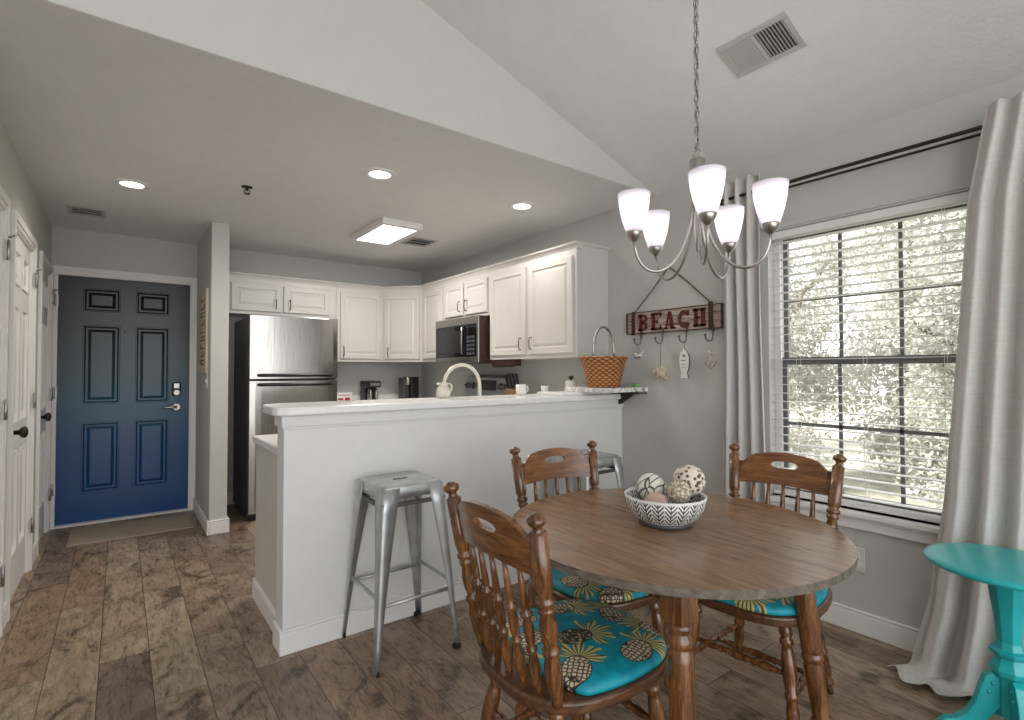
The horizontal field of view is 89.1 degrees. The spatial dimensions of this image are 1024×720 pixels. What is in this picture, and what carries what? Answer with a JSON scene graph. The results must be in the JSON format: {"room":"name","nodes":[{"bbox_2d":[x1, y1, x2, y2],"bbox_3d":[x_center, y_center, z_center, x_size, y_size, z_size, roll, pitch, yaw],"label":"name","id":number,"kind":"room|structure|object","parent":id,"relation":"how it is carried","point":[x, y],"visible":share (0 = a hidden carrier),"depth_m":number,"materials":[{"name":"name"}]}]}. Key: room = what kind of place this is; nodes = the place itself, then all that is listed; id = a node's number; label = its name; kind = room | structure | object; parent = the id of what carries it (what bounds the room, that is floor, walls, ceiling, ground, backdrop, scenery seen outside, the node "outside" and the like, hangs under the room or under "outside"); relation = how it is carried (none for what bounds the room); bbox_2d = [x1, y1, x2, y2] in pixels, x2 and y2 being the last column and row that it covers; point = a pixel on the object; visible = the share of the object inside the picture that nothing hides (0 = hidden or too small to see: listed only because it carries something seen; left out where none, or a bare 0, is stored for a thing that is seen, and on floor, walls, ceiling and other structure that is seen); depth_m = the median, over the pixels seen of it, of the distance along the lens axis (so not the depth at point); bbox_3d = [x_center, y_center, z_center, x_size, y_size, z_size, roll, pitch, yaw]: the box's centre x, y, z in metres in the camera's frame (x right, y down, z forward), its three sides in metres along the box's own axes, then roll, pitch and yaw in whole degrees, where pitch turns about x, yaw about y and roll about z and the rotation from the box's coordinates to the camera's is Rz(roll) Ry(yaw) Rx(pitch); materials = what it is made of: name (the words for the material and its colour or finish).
{"room":"dining room","nodes":[
{"label":"dining room","id":0,"kind":"room"},
{"bbox_2d":[0,118,51,565],"bbox_3d":[-2.815,0.110,2.879,0.120,2.440,3.427,1,-1,-37],"label":"wall","id":1,"kind":"structure","parent":0,"point":[14,180],"depth_m":3.05,"materials":[{"name":"paint"}]},
{"bbox_2d":[0,185,10,637],"bbox_3d":[-2.232,0.263,2.132,0.118,2.102,0.904,1,-1,-37],"label":"trim","id":2,"kind":"structure","parent":1,"relation":"attached to","point":[5,203],"depth_m":2.48,"materials":[{"name":"paint"}]},
{"bbox_2d":[3,600,7,629],"bbox_3d":[-2.510,1.267,2.564,0.015,0.112,0.150,1,-1,-37],"label":"baseboard","id":3,"kind":"structure","parent":1,"relation":"attached to","point":[5,612],"depth_m":2.57,"materials":[{"name":"paint"}]},
{"bbox_2d":[0,234,16,587],"bbox_3d":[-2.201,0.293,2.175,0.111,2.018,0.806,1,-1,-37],"label":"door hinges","id":4,"kind":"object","parent":1,"relation":"in","point":[7,242],"depth_m":2.48,"materials":[{"name":"metal"}]},
{"bbox_2d":[4,208,37,621],"bbox_3d":[-2.863,0.281,2.971,0.118,2.102,0.884,1,-1,-37],"label":"trim","id":5,"kind":"structure","parent":1,"relation":"attached to","point":[18,226],"depth_m":2.91,"materials":[{"name":"paint"}]},
{"bbox_2d":[10,235,42,600],"bbox_3d":[-2.832,0.312,3.014,0.111,2.018,0.786,1,-1,-37],"label":"door","id":6,"kind":"structure","parent":1,"relation":"in","point":[20,430],"depth_m":3.04,"materials":[{"name":"paint"}]},
{"bbox_2d":[32,541,36,565],"bbox_3d":[-3.171,1.286,3.443,0.015,0.112,0.270,1,-1,-37],"label":"baseboard","id":7,"kind":"structure","parent":1,"relation":"attached to","point":[35,542],"depth_m":3.45,"materials":[{"name":"paint"}]},
{"bbox_2d":[35,251,53,555],"bbox_3d":[-3.519,0.300,3.842,0.118,2.102,0.744,1,-1,-37],"label":"trim","id":8,"kind":"structure","parent":1,"relation":"attached to","point":[44,263],"depth_m":4.08,"materials":[{"name":"paint"}]},
{"bbox_2d":[39,269,57,540],"bbox_3d":[-3.488,0.331,3.884,0.111,2.018,0.646,1,-1,-37],"label":"door","id":9,"kind":"structure","parent":1,"relation":"in","point":[45,416],"depth_m":3.98,"materials":[{"name":"paint"}]},
{"bbox_2d":[195,221,229,520],"bbox_3d":[-2.580,0.142,4.455,0.125,2.440,0.952,1,-1,-37],"label":"wall","id":10,"kind":"structure","parent":0,"point":[211,447],"depth_m":4.09,"materials":[{"name":"paint"}]},
{"bbox_2d":[193,497,208,535],"bbox_3d":[-2.629,1.305,4.383,0.015,0.112,0.967,1,-1,-37],"label":"baseboard","id":11,"kind":"structure","parent":10,"relation":"attached to","point":[202,518],"depth_m":4.26,"materials":[{"name":"paint"}]},
{"bbox_2d":[199,288,208,372],"bbox_3d":[-2.559,-0.231,4.313,0.018,0.680,0.440,1,-1,-37],"label":"wall sign","id":12,"kind":"object","parent":10,"relation":"attached to","point":[204,296],"visible":1,"depth_m":4.23,"materials":[{"name":"beige wood"}]},
{"bbox_2d":[205,373,207,387],"bbox_3d":[-2.448,0.166,4.163,0.014,0.120,0.070,1,-1,-37],"label":"light switch","id":13,"kind":"object","parent":10,"relation":"attached to","point":[206,379],"visible":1,"depth_m":4.16,"materials":[{"name":"white plastic"}]},
{"bbox_2d":[209,518,228,534],"bbox_3d":[-2.281,1.297,4.049,0.140,0.112,0.015,1,-1,-37],"label":"baseboard","id":14,"kind":"structure","parent":10,"relation":"attached to","point":[219,526],"depth_m":4.04,"materials":[{"name":"paint"}]},
{"bbox_2d":[51,227,420,492],"bbox_3d":[-2.427,0.158,5.240,3.582,2.440,0.120,1,-1,-37],"label":"wall","id":15,"kind":"structure","parent":0,"point":[70,247],"depth_m":4.98,"materials":[{"name":"paint"}]},
{"bbox_2d":[51,275,189,525],"bbox_3d":[-3.345,0.327,4.498,0.970,2.050,0.098,1,-1,-37],"label":"door","id":16,"kind":"structure","parent":15,"relation":"in","point":[122,389],"depth_m":4.49,"materials":[{"name":"paint"}]},
{"bbox_2d":[50,508,192,529],"bbox_3d":[-3.350,1.357,4.506,0.986,0.014,0.140,1,-1,-37],"label":"threshold","id":17,"kind":"object","parent":15,"relation":"in","point":[182,509],"depth_m":4.43,"materials":[{"name":"paint"}]},
{"bbox_2d":[50,265,196,527],"bbox_3d":[-3.328,0.301,4.491,1.058,2.126,0.048,1,-1,-37],"label":"trim","id":18,"kind":"structure","parent":15,"relation":"attached to","point":[58,270],"depth_m":4.59,"materials":[{"name":"paint"}]},
{"bbox_2d":[227,492,234,504],"bbox_3d":[-2.716,1.316,4.912,0.203,0.112,0.015,1,-1,-37],"label":"baseboard","id":19,"kind":"structure","parent":15,"relation":"attached to","point":[229,495],"depth_m":4.93,"materials":[{"name":"paint"}]},
{"bbox_2d":[229,271,336,318],"bbox_3d":[-2.276,-0.603,5.059,1.035,0.372,0.378,1,-1,-37],"label":"upper cabinet","id":20,"kind":"object","parent":15,"relation":"attached to","point":[249,293],"visible":0.81,"depth_m":4.93,"materials":[{"name":"paint"}]},
{"bbox_2d":[336,282,382,361],"bbox_3d":[-1.662,-0.379,5.517,0.498,0.802,0.378,1,-1,-37],"label":"upper cabinet","id":21,"kind":"object","parent":15,"relation":"attached to","point":[359,308],"visible":0.87,"depth_m":5.39,"materials":[{"name":"paint"}]},
{"bbox_2d":[352,393,421,399],"bbox_3d":[-1.564,0.432,5.797,1.224,0.089,0.017,1,-1,-37],"label":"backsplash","id":22,"kind":"structure","parent":15,"relation":"attached to","point":[380,396],"depth_m":5.89,"materials":[{"name":"white tile"}]},
{"bbox_2d":[0,0,654,271],"bbox_3d":[-1.415,-1.142,3.919,3.582,0.100,3.554,1,-1,-37],"label":"ceiling","id":23,"kind":"structure","parent":0,"point":[87,101],"depth_m":2.90,"materials":[{"name":"paint"}]},
{"bbox_2d":[66,204,105,218],"bbox_3d":[-3.117,-1.086,3.811,0.220,0.014,0.240,1,-1,-37],"label":"ceiling vent","id":24,"kind":"object","parent":23,"relation":"in","point":[78,210],"visible":1,"depth_m":3.80,"materials":[{"name":"metal"}]},
{"bbox_2d":[113,178,150,189],"bbox_3d":[-2.382,-1.099,3.259,0.194,0.008,0.194,1,-1,-37],"label":"recessed light","id":25,"kind":"object","parent":23,"relation":"in","point":[126,183],"visible":1,"depth_m":3.25,"materials":[{"name":"paint"}]},
{"bbox_2d":[241,185,252,194],"bbox_3d":[-1.690,-1.081,3.316,0.068,0.045,0.068,1,-1,-37],"label":"sprinkler","id":26,"kind":"object","parent":23,"relation":"attached to","point":[246,187],"visible":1,"depth_m":3.31,"materials":[{"name":"brown metal"}]},
{"bbox_2d":[363,168,396,180],"bbox_3d":[-0.787,-1.106,3.101,0.194,0.008,0.194,1,-1,-37],"label":"recessed light","id":27,"kind":"object","parent":23,"relation":"in","point":[381,174],"visible":1,"depth_m":3.09,"materials":[{"name":"paint"}]},
{"bbox_2d":[351,217,422,245],"bbox_3d":[-1.052,-1.059,4.327,0.340,0.050,0.680,1,-1,-37],"label":"panel light","id":28,"kind":"object","parent":23,"relation":"attached to","point":[384,231],"visible":1,"depth_m":4.23,"materials":[{"name":"paint"}]},
{"bbox_2d":[357,225,414,243],"bbox_3d":[-1.052,-1.059,4.327,0.280,0.040,0.580,1,-1,-37],"label":"diffuser","id":29,"kind":"object","parent":28,"relation":"attached to","point":[381,234],"depth_m":4.31,"materials":[{"name":"white plastic"}]},
{"bbox_2d":[400,237,438,246],"bbox_3d":[-0.845,-1.071,4.733,0.250,0.014,0.280,1,-1,-37],"label":"ceiling vent","id":30,"kind":"object","parent":23,"relation":"in","point":[414,241],"visible":1,"depth_m":4.72,"materials":[{"name":"metal"}]},
{"bbox_2d":[509,202,535,210],"bbox_3d":[0.072,-1.095,3.709,0.194,0.008,0.194,1,-1,-37],"label":"recessed light","id":31,"kind":"object","parent":23,"relation":"in","point":[518,206],"visible":1,"depth_m":3.70,"materials":[{"name":"paint"}]},
{"bbox_2d":[46,0,655,194],"bbox_3d":[-1.660,-0.587,1.555,6.806,3.776,0.100,1,-1,-37],"label":"wall","id":32,"kind":"structure","parent":0,"point":[399,56],"depth_m":2.32,"materials":[{"name":"paint"}]},
{"bbox_2d":[276,408,621,629],"bbox_3d":[-0.156,0.797,3.057,2.266,1.063,0.120,1,-1,-37],"label":"wall","id":33,"kind":"structure","parent":0,"point":[319,470],"depth_m":2.63,"materials":[{"name":"paint"}]},
{"bbox_2d":[279,566,529,656],"bbox_3d":[-0.126,1.271,2.984,2.266,0.112,0.015,1,-1,-37],"label":"baseboard","id":34,"kind":"structure","parent":33,"relation":"attached to","point":[298,638],"depth_m":2.52,"materials":[{"name":"paint"}]},
{"bbox_2d":[274,399,622,429],"bbox_3d":[-0.161,0.297,3.062,2.278,0.063,0.142,1,-1,-37],"label":"cap","id":35,"kind":"object","parent":33,"relation":"attached to","point":[365,418],"visible":0.83,"depth_m":2.76,"materials":[{"name":"paint"}]},
{"bbox_2d":[262,392,636,415],"bbox_3d":[-0.191,0.255,3.075,2.310,0.088,0.510,1,-1,-37],"label":"countertop","id":36,"kind":"structure","parent":33,"relation":"on","point":[356,406],"depth_m":2.76,"materials":[{"name":"white stone"}]},
{"bbox_2d":[337,393,351,401],"bbox_3d":[-0.880,0.196,2.738,0.072,0.048,0.041,0,-1,-8],"label":"box","id":37,"kind":"object","parent":36,"relation":"on","point":[341,397],"visible":0.97,"depth_m":2.72,"materials":[{"name":"white cardboard"}]},
{"bbox_2d":[338,395,349,400],"bbox_3d":[-0.877,0.197,2.718,0.060,0.030,0.001,0,-1,-8],"label":"print","id":38,"kind":"object","parent":37,"relation":"attached to","point":[340,397],"depth_m":2.72},
{"bbox_2d":[436,382,452,397],"bbox_3d":[-0.405,0.180,3.093,0.096,0.092,0.087,0,-1,1],"label":"pitcher","id":39,"kind":"object","parent":36,"relation":"on","point":[443,391],"visible":0.98,"depth_m":3.07,"materials":[{"name":"beige ceramic"}]},
{"bbox_2d":[516,384,528,394],"bbox_3d":[0.069,0.198,3.460,0.089,0.070,0.072,0,-1,-4],"label":"mug","id":40,"kind":"object","parent":36,"relation":"on","point":[520,388],"visible":0.93,"depth_m":3.43,"materials":[{"name":"white ceramic"}]},
{"bbox_2d":[541,386,547,391],"bbox_3d":[0.227,0.209,3.622,0.054,0.055,0.054,1,-1,-37],"label":"glass","id":41,"kind":"object","parent":36,"relation":"on","point":[543,388],"visible":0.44,"depth_m":3.60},
{"bbox_2d":[565,376,576,386],"bbox_3d":[0.429,0.177,3.775,0.086,0.125,0.086,1,-1,-37],"label":"jar","id":42,"kind":"object","parent":36,"relation":"on","point":[571,383],"visible":0.69,"depth_m":3.74,"materials":[{"name":"white ceramic"}]},
{"bbox_2d":[537,391,610,395],"bbox_3d":[0.429,0.225,3.567,0.460,0.019,0.250,1,-1,-37],"label":"serving tray","id":43,"kind":"object","parent":36,"relation":"on","point":[557,393],"visible":0.7,"depth_m":3.43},
{"bbox_2d":[565,386,647,393],"bbox_3d":[0.641,0.206,3.523,0.425,0.044,0.376,1,-1,-37],"label":"marble board","id":44,"kind":"object","parent":43,"relation":"on","point":[621,389],"visible":0.92,"depth_m":3.41,"materials":[{"name":"white stone"}]},
{"bbox_2d":[579,326,627,387],"bbox_3d":[0.619,-0.024,3.509,0.380,0.413,0.278,1,-1,-37],"label":"basket","id":45,"kind":"object","parent":44,"relation":"on","point":[600,371],"visible":0.99,"depth_m":3.40,"materials":[{"name":"brown wicker"}]},
{"bbox_2d":[0,504,1007,719],"bbox_3d":[-1.048,1.342,0.708,6.806,0.120,9.038,1,-1,-37],"label":"floor","id":46,"kind":"structure","parent":0,"point":[169,625],"depth_m":2.28,"materials":[{"name":"brown wood"}]},
{"bbox_2d":[66,513,193,547],"bbox_3d":[-3.034,1.351,4.165,0.790,0.012,0.490,1,-1,-37],"label":"door mat","id":47,"kind":"object","parent":46,"relation":"on","point":[96,534],"visible":1,"depth_m":4.12,"materials":[{"name":"fabric"}]},
{"bbox_2d":[252,444,281,654],"bbox_3d":[-0.615,0.900,3.124,1.645,0.862,0.783,1,-1,-37],"label":"base cabinet","id":48,"kind":"object","parent":46,"relation":"on","point":[266,461],"depth_m":2.69,"materials":[{"name":"paint"}]},
{"bbox_2d":[252,434,277,454],"bbox_3d":[-0.639,0.451,3.179,1.612,0.037,0.638,1,-1,-37],"label":"countertop","id":49,"kind":"structure","parent":48,"relation":"on","point":[269,442],"depth_m":2.75,"materials":[{"name":"white stone"}]},
{"bbox_2d":[442,363,481,395],"bbox_3d":[-0.310,0.229,3.492,0.390,0.418,0.060,1,-1,-37],"label":"faucet","id":50,"kind":"object","parent":49,"relation":"on","point":[453,367],"visible":0.44,"depth_m":3.50,"materials":[{"name":"beige metal"}]},
{"bbox_2d":[233,314,337,520],"bbox_3d":[-2.110,0.497,4.851,0.745,1.745,0.815,1,-1,-37],"label":"refrigerator","id":51,"kind":"object","parent":46,"relation":"on","point":[278,359],"visible":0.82,"depth_m":4.54,"materials":[{"name":"silver metal"}]},
{"bbox_2d":[342,470,460,677],"bbox_3d":[-0.523,0.934,2.430,0.412,0.765,0.418,1,-1,-37],"label":"metal bar stool","id":52,"kind":"object","parent":46,"relation":"on","point":[387,489],"visible":1,"depth_m":2.37,"materials":[{"name":"metal"}]},
{"bbox_2d":[465,375,516,395],"bbox_3d":[-0.442,0.741,4.750,0.656,1.205,0.765,1,-1,-37],"label":"range","id":53,"kind":"object","parent":46,"relation":"on","point":[491,384],"visible":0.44,"depth_m":4.91,"materials":[{"name":"silver metal"}]},
{"bbox_2d":[443,481,667,719],"bbox_3d":[0.157,0.832,1.540,0.597,0.935,0.490,1,-1,-35],"label":"dining chair","id":54,"kind":"object","parent":46,"relation":"on","point":[574,658],"visible":0.98,"depth_m":1.41,"materials":[{"name":"brown wood"}]},
{"bbox_2d":[497,599,665,695],"bbox_3d":[0.217,0.835,1.583,0.435,0.038,0.461,1,-1,-35],"label":"cushion","id":55,"kind":"object","parent":54,"relation":"on","point":[606,650],"depth_m":1.48,"materials":[{"name":"fabric"}]},
{"bbox_2d":[548,450,624,496],"bbox_3d":[0.448,0.946,3.115,0.412,0.765,0.418,1,-1,-37],"label":"metal bar stool","id":56,"kind":"object","parent":46,"relation":"on","point":[609,460],"visible":0.18,"depth_m":3.06,"materials":[{"name":"metal"}]},
{"bbox_2d":[509,440,668,719],"bbox_3d":[0.326,0.844,2.135,0.490,0.935,0.597,1,-1,-29],"label":"dining chair","id":57,"kind":"object","parent":46,"relation":"on","point":[534,468],"visible":0.33,"depth_m":2.24,"materials":[{"name":"brown wood"}]},
{"bbox_2d":[552,568,648,602],"bbox_3d":[0.361,0.844,2.070,0.461,0.038,0.435,1,-1,-29],"label":"cushion","id":58,"kind":"object","parent":57,"relation":"on","point":[566,586],"depth_m":1.88,"materials":[{"name":"fabric"}]},
{"bbox_2d":[512,488,857,719],"bbox_3d":[0.530,0.929,1.756,1.105,0.747,1.104,1,-1,-37],"label":"dining table","id":59,"kind":"object","parent":46,"relation":"on","point":[737,548],"visible":0.7,"depth_m":1.52,"materials":[{"name":"brown wood"}]},
{"bbox_2d":[624,485,706,529],"bbox_3d":[0.522,0.506,1.775,0.272,0.099,0.272,1,-1,-37],"label":"decorative bowl","id":60,"kind":"object","parent":59,"relation":"on","point":[662,516],"visible":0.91,"depth_m":1.68,"materials":[{"name":"ceramic"}]},
{"bbox_2d":[637,473,665,498],"bbox_3d":[0.493,0.453,1.845,0.100,0.100,0.100,0,-1,-15],"label":"decorative ball","id":61,"kind":"object","parent":60,"relation":"in","point":[648,483],"visible":0.8,"depth_m":1.81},
{"bbox_2d":[644,492,668,502],"bbox_3d":[0.487,0.490,1.756,0.084,0.084,0.084,0,-1,-15],"label":"decorative ball","id":62,"kind":"object","parent":60,"relation":"in","point":[655,496],"visible":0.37,"depth_m":1.74,"materials":[{"name":"beige"}]},
{"bbox_2d":[667,480,691,503],"bbox_3d":[0.561,0.443,1.746,0.080,0.080,0.080,0,-1,-15],"label":"decorative ball","id":63,"kind":"object","parent":60,"relation":"in","point":[678,491],"visible":0.97,"depth_m":1.72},
{"bbox_2d":[673,465,705,496],"bbox_3d":[0.622,0.424,1.828,0.110,0.110,0.110,0,-1,-15],"label":"decorative ball","id":64,"kind":"object","parent":60,"relation":"in","point":[693,476],"visible":0.68,"depth_m":1.79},
{"bbox_2d":[691,443,846,719],"bbox_3d":[0.967,0.840,2.029,0.597,0.935,0.490,1,-2,-43],"label":"dining chair","id":65,"kind":"object","parent":46,"relation":"on","point":[811,475],"visible":0.52,"depth_m":2.03,"materials":[{"name":"brown wood"}]},
{"bbox_2d":[717,588,827,615],"bbox_3d":[0.912,0.842,1.979,0.435,0.038,0.461,1,-2,-43],"label":"cushion","id":66,"kind":"object","parent":65,"relation":"on","point":[784,606],"depth_m":1.78,"materials":[{"name":"fabric"}]},
{"bbox_2d":[923,543,1023,719],"bbox_3d":[1.695,0.997,1.771,0.456,0.603,0.456,1,-1,-37],"label":"pedestal table","id":67,"kind":"object","parent":46,"relation":"on","point":[999,691],"visible":1,"depth_m":1.76,"materials":[{"name":"teal paint"}]},
{"bbox_3d":[-1.007,0.946,5.516,0.660,0.870,1.116,1,-1,-37],"label":"base cabinet","id":68,"kind":"object","parent":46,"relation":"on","visible":0},
{"bbox_3d":[-1.233,0.487,5.356,1.224,0.039,1.116,1,-1,-37],"label":"countertop","id":69,"kind":"structure","parent":68,"relation":"on","visible":0},
{"bbox_2d":[360,381,380,399],"bbox_3d":[-1.508,0.347,5.539,0.137,0.250,0.265,1,-1,-37],"label":"coffee maker","id":70,"kind":"object","parent":69,"relation":"on","point":[369,391],"visible":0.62,"depth_m":5.48,"materials":[{"name":"black plastic"}]},
{"bbox_2d":[399,377,418,398],"bbox_3d":[-1.163,0.332,5.828,0.160,0.290,0.220,1,-1,-37],"label":"coffee maker","id":71,"kind":"object","parent":69,"relation":"on","point":[408,386],"visible":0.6,"depth_m":5.76,"materials":[{"name":"black plastic"}]},
{"bbox_3d":[-0.031,0.917,4.220,0.660,0.870,0.550,1,-1,-37],"label":"base cabinet","id":72,"kind":"object","parent":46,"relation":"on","visible":0},
{"bbox_3d":[0.132,0.457,4.030,0.639,0.039,1.066,1,-1,-37],"label":"countertop","id":73,"kind":"structure","parent":72,"relation":"on","visible":0},
{"bbox_2d":[505,374,518,394],"bbox_3d":[0.012,0.279,4.352,0.110,0.331,0.159,-1,-1,33],"label":"knife block","id":74,"kind":"object","parent":73,"relation":"on","point":[511,390],"visible":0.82,"depth_m":4.32,"materials":[{"name":"brown wood"}]},
{"bbox_2d":[421,0,1023,194],"bbox_3d":[-0.014,-1.881,-0.608,6.806,1.484,5.581,1,-1,-37],"label":"ceiling","id":75,"kind":"structure","parent":0,"point":[620,72],"depth_m":2.39,"materials":[{"name":"paint"}]},
{"bbox_2d":[618,0,788,280],"bbox_3d":[0.711,-0.918,1.984,0.573,1.188,0.585,1,-1,-37],"label":"chandelier","id":76,"kind":"object","parent":75,"relation":"hanging from","point":[706,182],"visible":1,"depth_m":1.91,"materials":[{"name":"white glass"}]},
{"bbox_2d":[716,11,807,77],"bbox_3d":[1.067,-1.345,2.236,0.191,0.068,0.305,1,-1,-37],"label":"ceiling vent","id":77,"kind":"object","parent":75,"relation":"attached to","point":[768,42],"visible":1,"depth_m":2.22,"materials":[{"name":"metal"}]},
{"bbox_2d":[421,74,1023,628],"bbox_3d":[1.608,0.088,2.735,0.150,2.460,9.038,1,-1,-37],"label":"wall","id":78,"kind":"structure","parent":0,"point":[678,422],"depth_m":3.13,"materials":[{"name":"paint"}]},
{"bbox_2d":[375,285,433,362],"bbox_3d":[-1.133,-0.376,5.723,0.644,0.802,0.682,1,-1,-37],"label":"upper cabinet","id":79,"kind":"object","parent":78,"relation":"attached to","point":[402,305],"visible":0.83,"depth_m":5.50,"materials":[{"name":"paint"}]},
{"bbox_2d":[420,279,444,361],"bbox_3d":[-0.694,-0.384,5.362,0.376,0.802,0.472,1,-1,-37],"label":"upper cabinet","id":80,"kind":"object","parent":78,"relation":"attached to","point":[432,292],"visible":0.38,"depth_m":5.28,"materials":[{"name":"paint"}]},
{"bbox_2d":[442,266,489,319],"bbox_3d":[-0.317,-0.588,4.865,0.376,0.417,0.778,1,-1,-37],"label":"upper cabinet","id":81,"kind":"object","parent":78,"relation":"attached to","point":[466,294],"visible":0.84,"depth_m":4.73,"materials":[{"name":"paint"}]},
{"bbox_2d":[435,315,490,363],"bbox_3d":[-0.365,-0.172,4.834,0.453,0.405,0.755,1,-1,-37],"label":"microwave","id":82,"kind":"object","parent":81,"relation":"attached to","point":[466,340],"visible":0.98,"depth_m":4.60,"materials":[{"name":"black metal"}]},
{"bbox_2d":[487,241,610,359],"bbox_3d":[0.247,-0.411,4.114,0.376,0.804,1.090,1,-1,-37],"label":"upper cabinet","id":83,"kind":"object","parent":78,"relation":"attached to","point":[551,303],"visible":0.96,"depth_m":3.81,"materials":[{"name":"paint"}]},
{"bbox_2d":[491,359,520,366],"bbox_3d":[-0.050,0.028,4.356,0.080,0.064,0.320,1,-1,-37],"label":"radio","id":84,"kind":"object","parent":83,"relation":"attached to","point":[507,362],"visible":0.99,"depth_m":4.28,"materials":[{"name":"brown wood"}]},
{"bbox_2d":[626,267,724,344],"bbox_3d":[1.012,-0.360,3.349,0.074,0.514,0.732,1,-1,-37],"label":"sign","id":85,"kind":"object","parent":78,"relation":"attached to","point":[710,316],"visible":0.98,"depth_m":3.32,"materials":[{"name":"brown wood"}]},
{"bbox_2d":[634,349,644,357],"bbox_3d":[0.865,-0.058,3.525,0.020,0.092,0.088,1,-1,-37],"label":"bird ornament","id":86,"kind":"object","parent":85,"relation":"hanging from","point":[635,354],"visible":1,"depth_m":3.52,"materials":[{"name":"grey"}]},
{"bbox_2d":[652,352,667,379],"bbox_3d":[0.963,0.008,3.389,0.046,0.249,0.110,1,-1,-29],"label":"cluster","id":87,"kind":"object","parent":85,"relation":"hanging from","point":[660,371],"visible":1,"depth_m":3.37,"materials":[{"name":"wicker"}]},
{"bbox_2d":[679,341,689,378],"bbox_3d":[1.075,-0.002,3.242,0.022,0.236,0.072,1,-1,-37],"label":"fish ornament","id":88,"kind":"object","parent":85,"relation":"hanging from","point":[684,359],"visible":1,"depth_m":3.23,"materials":[{"name":"wood"}]},
{"bbox_2d":[704,347,716,369],"bbox_3d":[1.183,-0.009,3.101,0.011,0.132,0.085,1,-1,-37],"label":"ornament","id":89,"kind":"object","parent":85,"relation":"hanging from","point":[709,354],"visible":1,"depth_m":3.10,"materials":[{"name":"grey metal"}]},
{"bbox_2d":[720,125,981,205],"bbox_3d":[1.811,-0.929,2.264,0.115,0.090,2.105,1,-1,-37],"label":"curtain rod","id":90,"kind":"object","parent":78,"relation":"attached to","point":[977,128],"visible":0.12,"depth_m":2.36,"materials":[{"name":"brown metal"}]},
{"bbox_2d":[722,171,765,502],"bbox_3d":[1.283,0.148,2.888,0.071,2.325,0.273,1,-1,-37],"label":"curtain","id":91,"kind":"object","parent":90,"relation":"hanging from","point":[744,423],"visible":0.61,"depth_m":2.88,"materials":[{"name":"white fabric"}]},
{"bbox_2d":[888,91,1023,696],"bbox_3d":[1.821,0.141,1.932,0.268,2.308,0.749,1,-1,-37],"label":"curtain","id":92,"kind":"object","parent":90,"relation":"hanging from","point":[983,503],"visible":0.86,"depth_m":2.04,"materials":[{"name":"fabric"}]},
{"bbox_2d":[770,494,939,544],"bbox_3d":[1.696,0.771,2.494,0.105,0.085,1.000,1,-1,-37],"label":"window sill","id":93,"kind":"structure","parent":78,"relation":"in","point":[911,530],"depth_m":2.43,"materials":[{"name":"paint"}]},
{"bbox_2d":[855,547,864,572],"bbox_3d":[1.665,0.962,2.512,0.009,0.116,0.072,1,-1,-37],"label":"wall outlet","id":94,"kind":"object","parent":78,"relation":"attached to","point":[860,551],"visible":0.5,"depth_m":2.49,"materials":[{"name":"paint"}]},
{"bbox_2d":[761,179,971,516],"bbox_3d":[1.744,-0.011,2.547,0.162,1.480,0.960,1,-1,-37],"label":"window","id":95,"kind":"structure","parent":78,"relation":"in","point":[781,366],"depth_m":2.64,"materials":[{"name":"paint"}]},
{"bbox_2d":[771,191,968,523],"bbox_3d":[1.709,0.006,2.521,0.064,1.430,0.884,1,-1,-37],"label":"window blind","id":96,"kind":"object","parent":95,"relation":"attached to","point":[961,198],"visible":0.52,"depth_m":2.48,"materials":[{"name":"white plastic"}]},
{"bbox_2d":[820,601,919,652],"bbox_3d":[2.522,1.233,1.364,0.015,0.112,5.789,1,-1,-37],"label":"baseboard","id":97,"kind":"structure","parent":78,"relation":"attached to","point":[896,634],"depth_m":2.45,"materials":[{"name":"paint"}]},
{"label":"outside","id":98,"kind":"structure","parent":0,"visible":0},
{"bbox_2d":[789,391,942,508],"bbox_3d":[15.681,1.891,14.898,36.984,0.100,55.000,1,-1,-37],"label":"ground","id":99,"kind":"structure","parent":98,"point":[831,443],"depth_m":9.41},
{"bbox_2d":[789,242,804,389],"bbox_3d":[4.521,-0.638,10.374,3.053,5.598,2.922,0,-1,0],"label":"tree","id":100,"kind":"object","parent":99,"relation":"on","point":[793,242],"visible":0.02,"depth_m":9.81,"materials":[{"name":"green plant"}]},
{"bbox_2d":[789,230,873,468],"bbox_3d":[3.559,-0.633,7.094,2.330,4.911,2.274,-1,-1,38],"label":"tree","id":101,"kind":"object","parent":99,"relation":"on","point":[801,383],"visible":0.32,"depth_m":6.59,"materials":[{"name":"green plant"}]},
{"bbox_2d":[797,212,965,476],"bbox_3d":[5.831,-0.850,7.699,2.843,5.798,2.915,0,-1,-9],"label":"tree","id":102,"kind":"object","parent":99,"relation":"on","point":[868,372],"visible":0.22,"depth_m":7.68,"materials":[{"name":"green plant"}]},
{"bbox_2d":[846,209,966,508],"bbox_3d":[4.444,-0.462,4.796,2.209,4.964,2.553,0,-1,-26],"label":"tree","id":103,"kind":"object","parent":99,"relation":"on","point":[951,309],"visible":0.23,"depth_m":4.94,"materials":[{"name":"green plant"}]},
{"bbox_2d":[875,363,953,501],"bbox_3d":[5.222,0.913,6.074,1.544,2.202,1.667,0,-1,-8],"label":"shrub","id":104,"kind":"object","parent":99,"relation":"on","point":[938,464],"visible":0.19,"depth_m":6.21,"materials":[{"name":"green plant"}]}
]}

